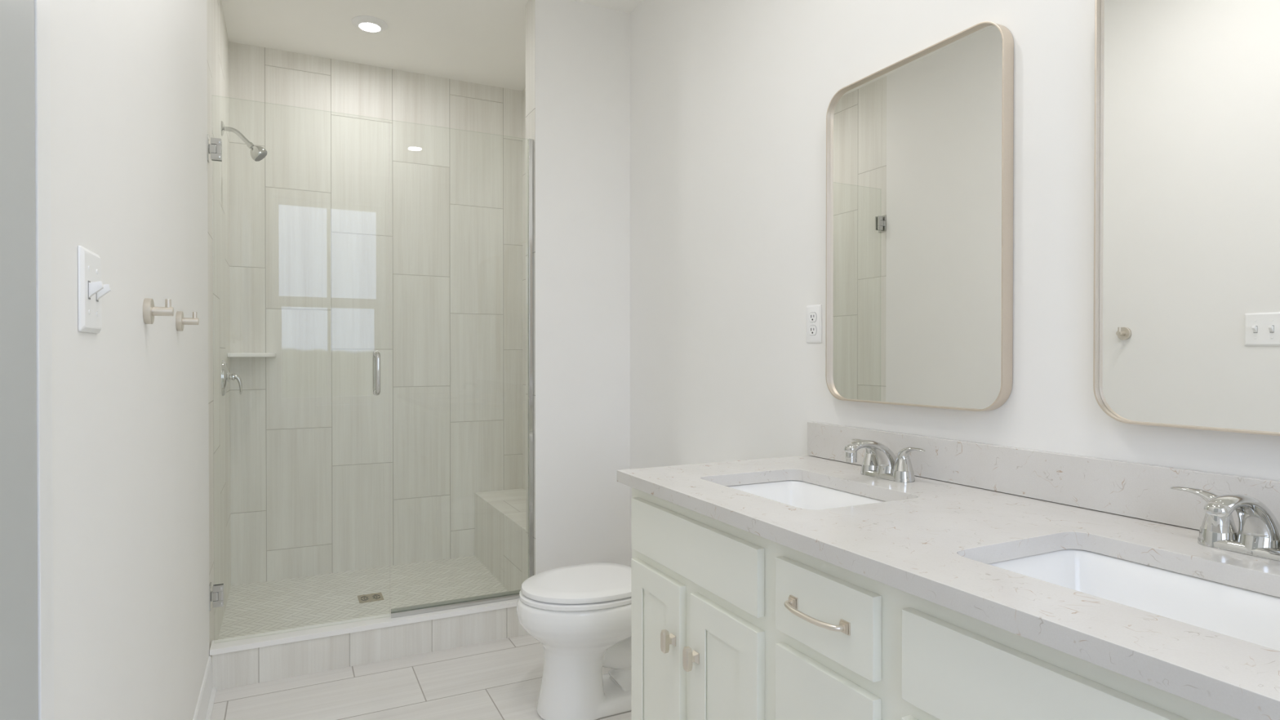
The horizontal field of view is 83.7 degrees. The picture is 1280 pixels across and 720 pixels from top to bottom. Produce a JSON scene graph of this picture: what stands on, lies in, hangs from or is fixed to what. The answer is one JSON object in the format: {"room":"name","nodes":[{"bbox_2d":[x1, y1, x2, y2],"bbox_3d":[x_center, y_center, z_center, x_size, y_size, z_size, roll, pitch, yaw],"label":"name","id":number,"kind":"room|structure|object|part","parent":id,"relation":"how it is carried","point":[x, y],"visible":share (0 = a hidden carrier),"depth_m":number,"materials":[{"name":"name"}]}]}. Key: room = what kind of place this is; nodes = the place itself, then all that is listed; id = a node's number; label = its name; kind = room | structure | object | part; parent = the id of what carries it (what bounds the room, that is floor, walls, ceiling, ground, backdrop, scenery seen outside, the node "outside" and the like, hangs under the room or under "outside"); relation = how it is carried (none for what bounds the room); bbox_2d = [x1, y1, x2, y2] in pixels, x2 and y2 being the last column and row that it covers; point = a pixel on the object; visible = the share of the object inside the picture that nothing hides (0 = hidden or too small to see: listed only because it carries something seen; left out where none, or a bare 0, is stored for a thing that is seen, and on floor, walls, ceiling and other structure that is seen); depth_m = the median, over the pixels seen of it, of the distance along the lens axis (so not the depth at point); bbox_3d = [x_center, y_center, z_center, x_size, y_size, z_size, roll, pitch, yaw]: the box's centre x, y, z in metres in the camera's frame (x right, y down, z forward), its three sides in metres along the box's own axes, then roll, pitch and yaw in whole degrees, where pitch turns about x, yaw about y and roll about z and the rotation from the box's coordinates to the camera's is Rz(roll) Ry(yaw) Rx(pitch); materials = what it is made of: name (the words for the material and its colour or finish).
{"room":"bathroom","nodes":[
{"label":"bathroom","id":0,"kind":"room"},
{"bbox_2d":[49,0,231,719],"bbox_3d":[-1.057,-0.192,1.417,0.140,2.754,4.960,0,0,-26],"label":"wall","id":1,"kind":"structure","parent":0,"point":[129,77],"depth_m":1.35,"materials":[{"name":"paint"}]},
{"bbox_2d":[0,0,53,719],"bbox_3d":[-0.503,0.142,0.386,0.216,2.100,0.886,0,0,-26],"label":"door","id":2,"kind":"structure","parent":1,"relation":"in","point":[26,464],"depth_m":0.72,"materials":[{"name":"paint"}]},
{"bbox_3d":[-0.469,0.142,0.403,0.013,2.100,0.886,0,0,-26],"label":"casing","id":3,"kind":"part","parent":2,"relation":"part of","materials":[{"name":"paint"}]},
{"bbox_2d":[77,244,111,333],"bbox_3d":[-0.761,-0.096,1.003,0.022,0.115,0.109,0,0,-26],"label":"light switch","id":4,"kind":"object","parent":1,"relation":"attached to","point":[91,289],"visible":1,"depth_m":0.98,"materials":[{"name":"white plastic"}]},
{"bbox_2d":[142,297,173,324],"bbox_3d":[-0.950,-0.096,1.413,0.047,0.051,0.051,0,0,-26],"label":"robe hook","id":5,"kind":"object","parent":1,"relation":"attached to","point":[149,311],"visible":1,"depth_m":1.40,"materials":[{"name":"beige metal"}]},
{"bbox_3d":[-0.945,-0.096,1.415,0.034,0.018,0.018,0,0,-26],"label":"post","id":6,"kind":"part","parent":5,"relation":"part of","materials":[{"name":"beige metal"}]},
{"bbox_2d":[175,311,199,331],"bbox_3d":[-1.154,-0.099,1.824,0.047,0.051,0.051,0,0,-26],"label":"robe hook","id":7,"kind":"object","parent":1,"relation":"attached to","point":[180,321],"visible":1,"depth_m":1.81,"materials":[{"name":"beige metal"}]},
{"bbox_3d":[-1.148,-0.099,1.827,0.034,0.018,0.018,0,0,-26],"label":"post","id":8,"kind":"part","parent":7,"relation":"part of","materials":[{"name":"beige metal"}]},
{"bbox_2d":[192,655,216,719],"bbox_3d":[-1.090,1.119,1.675,0.022,0.129,1.934,0,0,-26],"label":"baseboard","id":9,"kind":"structure","parent":1,"relation":"attached to","point":[203,711],"depth_m":2.36,"materials":[{"name":"paint"}]},
{"bbox_2d":[221,360,242,395],"bbox_3d":[-1.796,0.079,3.151,0.077,0.158,0.124,0,0,-26],"label":"shower valve","id":10,"kind":"object","parent":1,"relation":"attached to","point":[226,376],"visible":1,"depth_m":3.12,"materials":[{"name":"silver metal"}]},
{"bbox_3d":[-1.780,0.107,3.159,0.041,0.092,0.026,0,0,-26],"label":"lever","id":11,"kind":"part","parent":10,"relation":"part of","materials":[{"name":"silver metal"}]},
{"bbox_2d":[220,120,267,161],"bbox_3d":[-1.751,-0.966,3.166,0.178,0.159,0.073,0,0,-26],"label":"showerhead","id":12,"kind":"object","parent":1,"relation":"attached to","point":[257,153],"visible":1,"depth_m":3.16,"materials":[{"name":"silver metal"}]},
{"bbox_3d":[-1.778,-0.987,3.152,0.115,0.074,0.019,0,0,-26],"label":"shower arm","id":13,"kind":"part","parent":12,"relation":"part of","materials":[{"name":"silver metal"}]},
{"bbox_2d":[207,134,390,630],"bbox_3d":[-1.272,0.035,2.701,0.616,1.971,0.119,0,0,-26],"label":"shower door","id":14,"kind":"structure","parent":1,"relation":"attached to","point":[214,148],"depth_m":2.57,"materials":[{"name":"clear glass"}]},
{"bbox_3d":[-1.520,-0.756,2.563,0.033,0.077,0.008,0,0,-26],"label":"hinge plate","id":15,"kind":"part","parent":14,"relation":"part of","materials":[{"name":"silver metal"}]},
{"bbox_3d":[-1.520,0.851,2.574,0.033,0.077,0.008,0,0,-26],"label":"hinge plate","id":16,"kind":"part","parent":14,"relation":"part of","materials":[{"name":"silver metal"}]},
{"bbox_3d":[-1.052,0.051,2.846,0.025,0.178,0.054,0,0,-26],"label":"door handle","id":17,"kind":"part","parent":14,"relation":"part of","materials":[{"name":"silver metal"}]},
{"bbox_3d":[-1.024,0.052,2.788,0.025,0.178,0.054,0,0,-26],"label":"door handle","id":18,"kind":"part","parent":14,"relation":"part of","materials":[{"name":"silver metal"}]},
{"bbox_2d":[217,555,507,639],"bbox_3d":[-1.120,1.181,3.402,1.546,0.103,1.163,0,0,-26],"label":"floor","id":19,"kind":"structure","parent":0,"point":[265,606],"depth_m":3.47,"materials":[{"name":"tile"}]},
{"bbox_2d":[209,598,528,690],"bbox_3d":[-1.004,1.101,2.843,1.208,0.150,0.095,0,0,-26],"label":"shower curb","id":20,"kind":"object","parent":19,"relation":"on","point":[247,660],"visible":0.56,"depth_m":2.75,"materials":[{"name":"tile"}]},
{"bbox_2d":[389,120,533,617],"bbox_3d":[-0.728,0.036,2.971,0.589,1.977,0.021,0,0,-26],"label":"shower door frame","id":21,"kind":"structure","parent":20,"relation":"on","point":[514,594],"depth_m":3.08,"materials":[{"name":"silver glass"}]},
{"bbox_3d":[-0.738,0.027,2.966,0.568,1.958,0.010,0,0,-26],"label":"glass pane","id":22,"kind":"part","parent":21,"relation":"part of","materials":[{"name":"clear glass"}]},
{"bbox_2d":[357,592,383,603],"bbox_3d":[-1.278,1.127,3.389,0.108,0.004,0.108,0,0,-26],"label":"shower drain","id":23,"kind":"object","parent":19,"relation":"on","point":[377,596],"visible":1,"depth_m":3.38,"materials":[{"name":"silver metal"}]},
{"bbox_3d":[-1.278,1.128,3.389,0.096,0.002,0.096,0,0,-26],"label":"grate plate","id":24,"kind":"part","parent":23,"relation":"part of","materials":[{"name":"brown metal"}]},
{"bbox_2d":[474,488,525,591],"bbox_3d":[-0.600,0.945,3.721,0.288,0.363,1.007,0,0,-26],"label":"shower bench","id":25,"kind":"object","parent":19,"relation":"on","point":[500,516],"visible":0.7,"depth_m":3.68,"materials":[{"name":"tile"}]},
{"bbox_3d":[-0.600,0.770,3.720,0.288,0.012,1.007,0,0,-26],"label":"bench seat","id":26,"kind":"part","parent":25,"relation":"part of","materials":[{"name":"tile"}]},
{"bbox_2d":[228,41,523,585],"bbox_3d":[-1.396,-0.209,3.950,1.506,2.754,0.120,0,0,-26],"label":"wall","id":27,"kind":"structure","parent":0,"point":[310,435],"depth_m":3.85,"materials":[{"name":"tile"}]},
{"bbox_2d":[226,352,276,356],"bbox_3d":[-1.905,-0.025,3.516,0.205,0.020,0.205,0,0,-26],"label":"corner shelf","id":28,"kind":"object","parent":27,"relation":"attached to","point":[228,354],"visible":1,"depth_m":3.45,"materials":[{"name":"white stone"}]},
{"bbox_2d":[210,634,631,719],"bbox_3d":[0.034,1.237,1.250,1.959,0.100,3.735,0,0,-26],"label":"floor","id":29,"kind":"structure","parent":0,"point":[501,679],"depth_m":2.54,"materials":[{"name":"tile"}]},
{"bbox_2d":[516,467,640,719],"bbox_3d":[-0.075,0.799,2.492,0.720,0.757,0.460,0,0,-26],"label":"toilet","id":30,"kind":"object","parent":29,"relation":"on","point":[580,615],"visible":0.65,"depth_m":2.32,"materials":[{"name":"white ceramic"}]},
{"bbox_3d":[-0.078,0.984,2.492,0.714,0.386,0.375,0,0,-26],"label":"bowl","id":31,"kind":"part","parent":30,"relation":"part of","materials":[{"name":"white ceramic"}]},
{"bbox_3d":[-0.194,0.782,2.433,0.434,0.017,0.368,0,0,-26],"label":"seat","id":32,"kind":"part","parent":30,"relation":"part of","materials":[{"name":"white plastic"}]},
{"bbox_3d":[-0.189,0.758,2.436,0.435,0.023,0.366,0,0,-26],"label":"lid","id":33,"kind":"part","parent":30,"relation":"part of","materials":[{"name":"white plastic"}]},
{"bbox_2d":[631,487,1239,719],"bbox_3d":[0.559,0.753,1.315,0.654,0.866,1.508,0,0,-26],"label":"vanity cabinet","id":34,"kind":"object","parent":29,"relation":"on","point":[729,622],"visible":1,"depth_m":1.21,"materials":[{"name":"white paint"}]},
{"bbox_3d":[0.041,0.784,1.723,0.018,0.550,0.251,0,0,-26],"label":"cabinet door","id":35,"kind":"part","parent":34,"relation":"part of","materials":[{"name":"green paint"}]},
{"bbox_3d":[0.063,0.637,1.623,0.030,0.050,0.023,0,0,-26],"label":"knob","id":36,"kind":"part","parent":34,"relation":"part of","materials":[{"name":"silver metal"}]},
{"bbox_3d":[0.108,0.639,1.532,0.030,0.050,0.023,0,0,-26],"label":"knob","id":37,"kind":"part","parent":34,"relation":"part of","materials":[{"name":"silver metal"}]},
{"bbox_3d":[0.173,0.785,1.457,0.018,0.550,0.248,0,0,-26],"label":"cabinet door","id":38,"kind":"part","parent":34,"relation":"part of","materials":[{"name":"green paint"}]},
{"bbox_3d":[0.281,0.421,1.177,0.035,0.020,0.148,0,0,-26],"label":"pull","id":39,"kind":"part","parent":34,"relation":"part of","materials":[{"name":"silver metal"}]},
{"bbox_3d":[0.305,0.643,1.188,0.018,0.262,0.240,0,0,-26],"label":"drawer","id":40,"kind":"part","parent":34,"relation":"part of","materials":[{"name":"green paint"}]},
{"bbox_3d":[0.305,0.421,1.187,0.018,0.130,0.240,0,0,-26],"label":"drawer","id":41,"kind":"part","parent":34,"relation":"part of","materials":[{"name":"green paint"}]},
{"bbox_3d":[0.438,0.789,0.921,0.018,0.550,0.250,0,0,-26],"label":"cabinet door","id":42,"kind":"part","parent":34,"relation":"part of","materials":[{"name":"white paint"}]},
{"bbox_2d":[617,454,1279,719],"bbox_3d":[0.565,0.305,1.316,0.641,0.030,1.534,0,0,-26],"label":"countertop","id":43,"kind":"structure","parent":34,"relation":"on","point":[935,541],"depth_m":1.11,"materials":[{"name":"stone"}]},
{"bbox_2d":[728,480,886,510],"bbox_3d":[0.369,0.396,1.631,0.366,0.153,0.484,0,0,-26],"label":"sink","id":44,"kind":"object","parent":43,"relation":"in","point":[798,494],"visible":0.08,"depth_m":1.83,"materials":[{"name":"white ceramic"}]},
{"bbox_2d":[844,438,924,482],"bbox_3d":[0.597,0.239,1.737,0.180,0.095,0.180,0,0,22],"label":"faucet","id":45,"kind":"object","parent":43,"relation":"on","point":[879,461],"visible":1,"depth_m":1.71,"materials":[{"name":"silver metal"}]},
{"bbox_3d":[0.569,0.218,1.816,0.029,0.031,0.081,0,0,-26],"label":"lever","id":46,"kind":"part","parent":45,"relation":"part of","materials":[{"name":"silver metal"}]},
{"bbox_3d":[0.563,0.239,1.727,0.170,0.095,0.058,0,0,-26],"label":"spout","id":47,"kind":"part","parent":45,"relation":"part of","materials":[{"name":"silver metal"}]},
{"bbox_3d":[0.604,0.280,1.747,0.051,0.014,0.156,0,0,-26],"label":"plate","id":48,"kind":"part","parent":45,"relation":"part of","materials":[{"name":"silver metal"}]},
{"bbox_3d":[0.638,0.219,1.677,0.029,0.031,0.081,0,0,-26],"label":"lever","id":49,"kind":"part","parent":45,"relation":"part of","materials":[{"name":"silver metal"}]},
{"bbox_2d":[988,549,1279,650],"bbox_3d":[0.699,0.401,0.964,0.366,0.153,0.484,0,0,-26],"label":"sink","id":50,"kind":"object","parent":43,"relation":"in","point":[1246,615],"visible":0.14,"depth_m":1.09,"materials":[{"name":"white ceramic"}]},
{"bbox_2d":[1170,486,1279,560],"bbox_3d":[0.927,0.244,1.069,0.180,0.095,0.180,0,0,22],"label":"faucet","id":51,"kind":"object","parent":43,"relation":"on","point":[1258,535],"visible":1,"depth_m":1.06,"materials":[{"name":"silver metal"}]},
{"bbox_3d":[0.900,0.222,1.148,0.029,0.031,0.081,0,0,-26],"label":"lever","id":52,"kind":"part","parent":51,"relation":"part of","materials":[{"name":"silver metal"}]},
{"bbox_3d":[0.934,0.284,1.079,0.051,0.014,0.156,0,0,-26],"label":"plate","id":53,"kind":"part","parent":51,"relation":"part of","materials":[{"name":"silver metal"}]},
{"bbox_3d":[0.894,0.244,1.059,0.170,0.095,0.058,0,0,-26],"label":"spout","id":54,"kind":"part","parent":51,"relation":"part of","materials":[{"name":"silver metal"}]},
{"bbox_2d":[221,0,643,91],"bbox_3d":[-0.251,-1.621,1.806,1.959,0.100,5.020,0,0,-26],"label":"ceiling","id":55,"kind":"structure","parent":0,"point":[480,42],"depth_m":3.45,"materials":[{"name":"paint"}]},
{"bbox_2d":[351,15,387,32],"bbox_3d":[-1.270,-1.573,3.361,0.160,0.018,0.160,0,0,-26],"label":"recessed light","id":56,"kind":"object","parent":55,"relation":"in","point":[366,23],"visible":1,"depth_m":3.33,"materials":[{"name":"paint"}]},
{"bbox_2d":[522,88,525,489],"bbox_3d":[-0.441,-0.208,3.853,0.120,2.754,1.140,0,0,-26],"label":"wall","id":57,"kind":"structure","parent":0,"point":[524,90],"depth_m":4.20,"materials":[{"name":"tile"}]},
{"bbox_2d":[525,0,630,579],"bbox_3d":[-0.225,-0.204,3.260,0.571,2.754,0.134,0,0,-26],"label":"wall","id":58,"kind":"structure","parent":0,"point":[583,406],"depth_m":3.17,"materials":[{"name":"paint"}]},
{"bbox_2d":[629,0,1279,567],"bbox_3d":[0.827,-0.193,1.644,0.120,2.754,3.696,0,0,-26],"label":"wall","id":59,"kind":"structure","parent":0,"point":[730,100],"depth_m":2.22,"materials":[{"name":"paint"}]},
{"bbox_2d":[806,304,822,342],"bbox_3d":[0.516,-0.107,2.128,0.007,0.113,0.069,0,0,-26],"label":"wall outlet","id":60,"kind":"object","parent":59,"relation":"attached to","point":[814,313],"visible":1,"depth_m":2.12,"materials":[{"name":"white plastic"}]},
{"bbox_2d":[808,312,816,322],"bbox_3d":[0.514,-0.127,2.127,0.001,0.028,0.034,0,0,-26],"label":"socket","id":61,"kind":"object","parent":60,"relation":"attached to","point":[812,316],"depth_m":2.13,"materials":[{"name":"white plastic"}]},
{"bbox_2d":[808,325,816,335],"bbox_3d":[0.514,-0.088,2.127,0.001,0.028,0.034,0,0,-26],"label":"socket","id":62,"kind":"object","parent":60,"relation":"attached to","point":[812,329],"depth_m":2.13,"materials":[{"name":"white plastic"}]},
{"bbox_2d":[825,21,1013,411],"bbox_3d":[0.667,-0.317,1.787,0.033,0.860,0.558,0,0,-27],"label":"wall mirror","id":63,"kind":"object","parent":59,"relation":"attached to","point":[919,148],"visible":1,"depth_m":1.73,"materials":[{"name":"beige mirror"}]},
{"bbox_2d":[807,422,1279,531],"bbox_3d":[0.846,0.239,1.451,0.020,0.099,1.527,0,0,-26],"label":"backsplash","id":64,"kind":"structure","parent":59,"relation":"attached to","point":[1125,488],"depth_m":1.43,"materials":[{"name":"stone"}]},
{"bbox_2d":[1093,0,1279,435],"bbox_3d":[1.001,-0.313,1.113,0.033,0.860,0.558,0,0,-27],"label":"wall mirror","id":65,"kind":"object","parent":59,"relation":"attached to","point":[1187,147],"visible":1,"depth_m":1.22,"materials":[{"name":"beige mirror"}]}
]}

